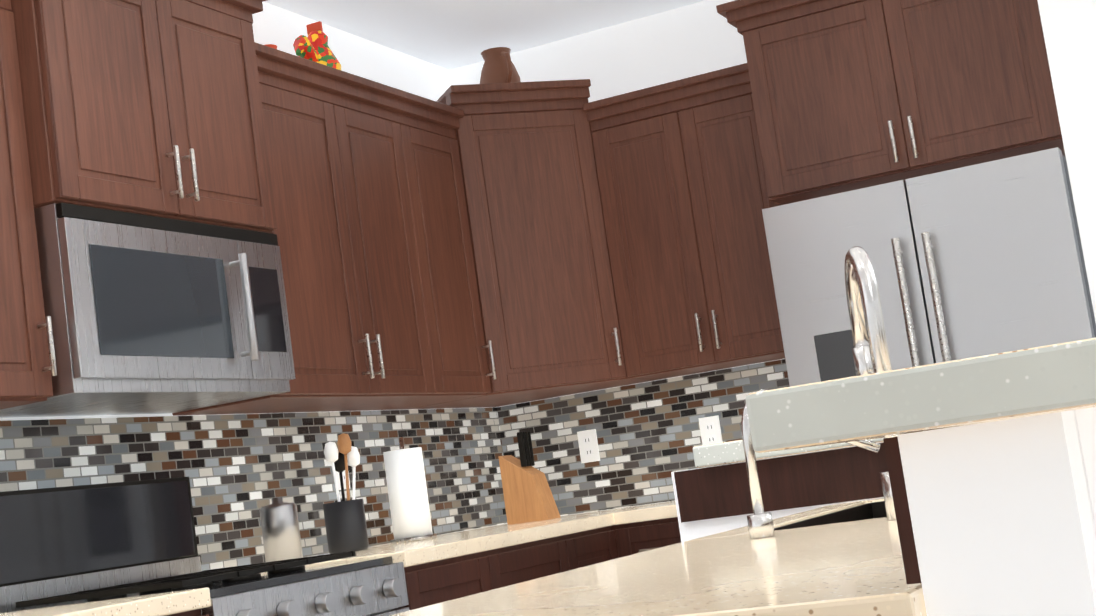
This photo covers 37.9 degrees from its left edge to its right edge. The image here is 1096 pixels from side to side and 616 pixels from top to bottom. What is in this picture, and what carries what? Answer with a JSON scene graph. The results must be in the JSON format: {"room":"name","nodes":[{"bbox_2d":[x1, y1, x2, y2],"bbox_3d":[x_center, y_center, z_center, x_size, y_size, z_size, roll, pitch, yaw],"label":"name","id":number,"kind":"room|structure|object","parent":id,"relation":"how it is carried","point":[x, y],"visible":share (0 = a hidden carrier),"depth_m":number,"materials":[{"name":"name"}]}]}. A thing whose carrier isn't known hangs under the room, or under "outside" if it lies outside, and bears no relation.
{"room":"kitchen","nodes":[
{"label":"kitchen","id":0,"kind":"room"},
{"bbox_2d":[0,2,505,554],"bbox_3d":[-1.146,0.321,4.257,0.150,2.700,4.410,-11,-7,25],"label":"wall","id":1,"kind":"structure","parent":0,"point":[280,28],"depth_m":5.59,"materials":[{"name":"white paint"}]},
{"bbox_2d":[0,0,56,409],"bbox_3d":[-1.394,-0.231,3.344,0.349,0.908,0.516,-11,-7,25],"label":"upper cabinet","id":2,"kind":"object","parent":1,"relation":"attached to","point":[26,367],"depth_m":3.44,"materials":[{"name":"brown wood"}]},
{"bbox_2d":[16,0,287,239],"bbox_3d":[-1.115,-0.483,3.965,0.419,0.609,0.815,-11,-7,25],"label":"upper cabinet","id":3,"kind":"object","parent":1,"relation":"attached to","point":[158,108],"depth_m":3.82,"materials":[{"name":"brown wood"}]},
{"bbox_2d":[0,203,295,417],"bbox_3d":[-1.021,0.023,3.897,0.467,0.419,0.812,-11,-7,25],"label":"microwave","id":4,"kind":"object","parent":3,"relation":"attached to","point":[148,314],"visible":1,"depth_m":3.73,"materials":[{"name":"silver metal"}]},
{"bbox_2d":[172,64,387,415],"bbox_3d":[-0.819,-0.173,4.554,0.349,0.908,0.520,-11,-7,25],"label":"upper cabinet","id":5,"kind":"object","parent":1,"relation":"attached to","point":[334,325],"depth_m":4.54,"materials":[{"name":"brown wood"}]},
{"bbox_2d":[265,44,276,48],"bbox_3d":[-0.834,-0.725,4.775,0.097,0.115,0.100,-11,-7,25],"label":"decorative vase","id":6,"kind":"object","parent":5,"relation":"on","point":[272,46],"visible":0.12,"depth_m":4.76,"materials":[{"name":"brown ceramic"}]},
{"bbox_2d":[293,21,340,69],"bbox_3d":[-0.731,-0.780,4.993,0.127,0.245,0.192,-11,-7,25],"label":"rooster","id":7,"kind":"object","parent":5,"relation":"on","point":[313,46],"visible":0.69,"depth_m":4.98,"materials":[{"name":"ceramic"}]},
{"bbox_2d":[336,470,350,489],"bbox_3d":[-0.650,0.512,5.015,0.008,0.118,0.075,-11,-7,25],"label":"electrical outlet","id":8,"kind":"object","parent":1,"relation":"attached to","point":[338,478],"visible":0.17,"depth_m":5.01,"materials":[{"name":"white plastic"}]},
{"bbox_2d":[328,88,431,411],"bbox_3d":[-0.650,-0.155,4.911,0.349,0.908,0.499,-11,-7,25],"label":"upper cabinet","id":9,"kind":"object","parent":1,"relation":"attached to","point":[407,379],"depth_m":4.87,"materials":[{"name":"brown wood"}]},
{"bbox_2d":[384,100,503,409],"bbox_3d":[-0.470,-0.142,5.243,0.390,0.908,0.483,-11,-7,25],"label":"upper cabinet","id":10,"kind":"object","parent":1,"relation":"attached to","point":[429,142],"depth_m":5.18,"materials":[{"name":"brown wood"}]},
{"bbox_2d":[424,80,653,408],"bbox_3d":[-0.094,-0.193,5.638,0.751,0.993,0.754,-11,-7,25],"label":"upper cabinet","id":11,"kind":"object","parent":1,"relation":"attached to","point":[486,244],"depth_m":5.46,"materials":[{"name":"brown wood"}]},
{"bbox_2d":[480,47,520,83],"bbox_3d":[-0.170,-0.834,5.760,0.173,0.200,0.173,-11,-7,25],"label":"vase","id":12,"kind":"object","parent":11,"relation":"on","point":[498,66],"visible":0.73,"depth_m":5.72,"materials":[{"name":"brown ceramic"}]},
{"bbox_2d":[600,88,735,379],"bbox_3d":[0.425,-0.228,5.594,0.425,0.908,0.390,-11,-7,25],"label":"upper cabinet","id":13,"kind":"object","parent":1,"relation":"attached to","point":[656,161],"depth_m":5.44,"materials":[{"name":"brown wood"}]},
{"bbox_2d":[692,80,784,371],"bbox_3d":[0.692,-0.277,5.492,0.381,0.908,0.349,-11,-7,25],"label":"upper cabinet","id":14,"kind":"object","parent":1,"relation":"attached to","point":[721,110],"depth_m":5.33,"materials":[{"name":"brown wood"}]},
{"bbox_2d":[732,0,1065,207],"bbox_3d":[1.186,-0.700,5.157,0.915,0.589,0.570,-11,-7,25],"label":"upper cabinet","id":15,"kind":"object","parent":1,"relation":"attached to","point":[840,96],"depth_m":4.91,"materials":[{"name":"brown wood"}]},
{"bbox_2d":[264,0,705,69],"bbox_3d":[0.553,-1.467,4.263,12.900,0.350,17.400,-11,-7,25],"label":"ceiling","id":16,"kind":"structure","parent":0,"point":[450,34],"depth_m":5.68,"materials":[{"name":"white paint"}]},
{"bbox_2d":[577,429,599,462],"bbox_3d":[0.149,0.510,5.889,0.075,0.118,0.008,-11,-7,25],"label":"electrical outlet","id":17,"kind":"object","parent":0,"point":[588,445],"visible":1,"depth_m":5.88,"materials":[{"name":"white plastic"}]},
{"bbox_2d":[450,0,781,515],"bbox_3d":[0.848,0.204,5.676,2.270,2.700,0.150,-11,-7,25],"label":"wall","id":18,"kind":"structure","parent":0,"point":[691,40],"depth_m":5.89,"materials":[{"name":"white paint"}]},
{"bbox_2d":[698,415,722,444],"bbox_3d":[0.581,0.447,5.687,0.075,0.118,0.008,-11,-7,25],"label":"electrical outlet","id":19,"kind":"object","parent":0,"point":[710,429],"visible":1,"depth_m":5.68,"materials":[{"name":"white plastic"}]},
{"bbox_2d":[1037,0,1095,322],"bbox_3d":[3.556,-0.130,7.398,1.250,3.000,6.850,-11,-7,25],"label":"wall block","id":20,"kind":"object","parent":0,"point":[1069,29],"visible":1,"depth_m":4.59,"materials":[{"name":"white paint"}]},
{"bbox_3d":[0.955,1.386,3.933,12.900,0.050,17.400,-11,-7,25],"label":"floor","id":21,"kind":"structure","parent":0,"visible":0},
{"bbox_2d":[120,599,210,615],"bbox_3d":[-1.061,1.091,3.063,0.719,0.890,0.559,-11,-7,25],"label":"base cabinet","id":22,"kind":"object","parent":21,"relation":"on","point":[189,609],"depth_m":3.15,"materials":[{"name":"beige stone"}]},
{"bbox_2d":[0,587,210,615],"bbox_3d":[-1.319,0.613,2.702,0.725,0.039,1.475,-11,-7,25],"label":"countertop","id":23,"kind":"structure","parent":22,"relation":"on","point":[136,605],"depth_m":3.08,"materials":[{"name":"beige stone"}]},
{"bbox_2d":[0,477,408,615],"bbox_3d":[-0.754,0.962,3.660,0.784,1.195,0.757,-11,-7,25],"label":"range","id":24,"kind":"object","parent":21,"relation":"on","point":[67,545],"visible":0.9,"depth_m":3.73,"materials":[{"name":"silver metal"}]},
{"bbox_2d":[398,543,499,610],"bbox_3d":[-0.517,1.147,4.208,0.719,0.890,0.437,-11,-7,25],"label":"base cabinet","id":25,"kind":"object","parent":21,"relation":"on","point":[436,579],"depth_m":4.11,"materials":[{"name":"brown wood"}]},
{"bbox_2d":[263,499,671,572],"bbox_3d":[-0.243,0.723,4.969,0.725,0.039,2.010,-11,-7,25],"label":"countertop","id":26,"kind":"structure","parent":25,"relation":"on","point":[502,533],"depth_m":4.55,"materials":[{"name":"beige stone"}]},
{"bbox_2d":[260,497,302,561],"bbox_3d":[-0.723,0.603,4.314,0.098,0.180,0.100,-11,-7,25],"label":"steel canister","id":27,"kind":"object","parent":26,"relation":"on","point":[280,529],"visible":0.9,"depth_m":4.27,"materials":[{"name":"silver metal"}]},
{"bbox_2d":[323,433,368,553],"bbox_3d":[-0.613,0.550,4.741,0.118,0.350,0.120,-11,-7,25],"label":"utensil crock","id":28,"kind":"object","parent":26,"relation":"on","point":[346,526],"visible":0.96,"depth_m":4.70,"materials":[{"name":"black ceramic"}]},
{"bbox_2d":[383,437,436,543],"bbox_3d":[-0.448,0.577,5.082,0.150,0.330,0.148,-11,-7,25],"label":"paper towel","id":29,"kind":"object","parent":26,"relation":"on","point":[408,494],"visible":1,"depth_m":5.03,"materials":[{"name":"white paper"}]},
{"bbox_2d":[498,431,560,524],"bbox_3d":[-0.069,0.583,5.511,0.159,0.310,0.100,-11,-7,25],"label":"knife block","id":30,"kind":"object","parent":26,"relation":"on","point":[528,495],"visible":1,"depth_m":5.48,"materials":[{"name":"brown wood"}]},
{"bbox_2d":[496,531,571,587],"bbox_3d":[-0.304,1.169,4.656,0.719,0.890,0.557,-11,-7,25],"label":"base cabinet","id":31,"kind":"object","parent":21,"relation":"on","point":[521,560],"depth_m":4.55,"materials":[{"name":"brown wood"}]},
{"bbox_2d":[568,519,627,569],"bbox_3d":[-0.104,1.182,5.015,0.773,0.890,0.378,-11,-7,25],"label":"base cabinet","id":32,"kind":"object","parent":21,"relation":"on","point":[601,542],"depth_m":4.97,"materials":[{"name":"brown wood"}]},
{"bbox_2d":[612,499,676,518],"bbox_3d":[0.637,0.635,5.277,0.618,0.039,0.707,-11,-7,25],"label":"countertop","id":33,"kind":"structure","parent":32,"relation":"on","point":[657,508],"depth_m":5.05,"materials":[{"name":"beige stone"}]},
{"bbox_2d":[624,511,680,555],"bbox_3d":[0.678,1.094,5.208,0.645,0.890,0.753,-11,-7,25],"label":"base cabinet","id":34,"kind":"object","parent":21,"relation":"on","point":[651,532],"depth_m":5.04,"materials":[{"name":"brown wood"}]},
{"bbox_2d":[390,410,1095,615],"bbox_3d":[0.710,0.692,2.379,1.275,1.029,2.915,-11,-7,25],"label":"kitchen island","id":35,"kind":"object","parent":21,"relation":"on","point":[876,484],"depth_m":1.08,"materials":[{"name":"beige stone"}]},
{"bbox_2d":[693,338,1095,465],"bbox_3d":[0.760,0.137,2.341,1.468,0.040,2.870,-11,-7,25],"label":"island countertop","id":36,"kind":"structure","parent":35,"relation":"on","point":[877,403],"depth_m":1.01,"materials":[{"name":"beige stone"}]},
{"bbox_2d":[740,246,925,538],"bbox_3d":[0.368,0.102,2.081,0.210,0.355,0.233,-11,-7,25],"label":"faucet","id":37,"kind":"object","parent":36,"relation":"on","point":[871,355],"depth_m":2.01,"materials":[{"name":"silver metal"}]},
{"bbox_2d":[762,147,1095,386],"bbox_3d":[1.317,0.512,4.930,0.896,1.795,0.726,-11,-7,25],"label":"refrigerator","id":38,"kind":"object","parent":21,"relation":"on","point":[980,259],"visible":0.31,"depth_m":4.69,"materials":[{"name":"grey metal"}]}
]}

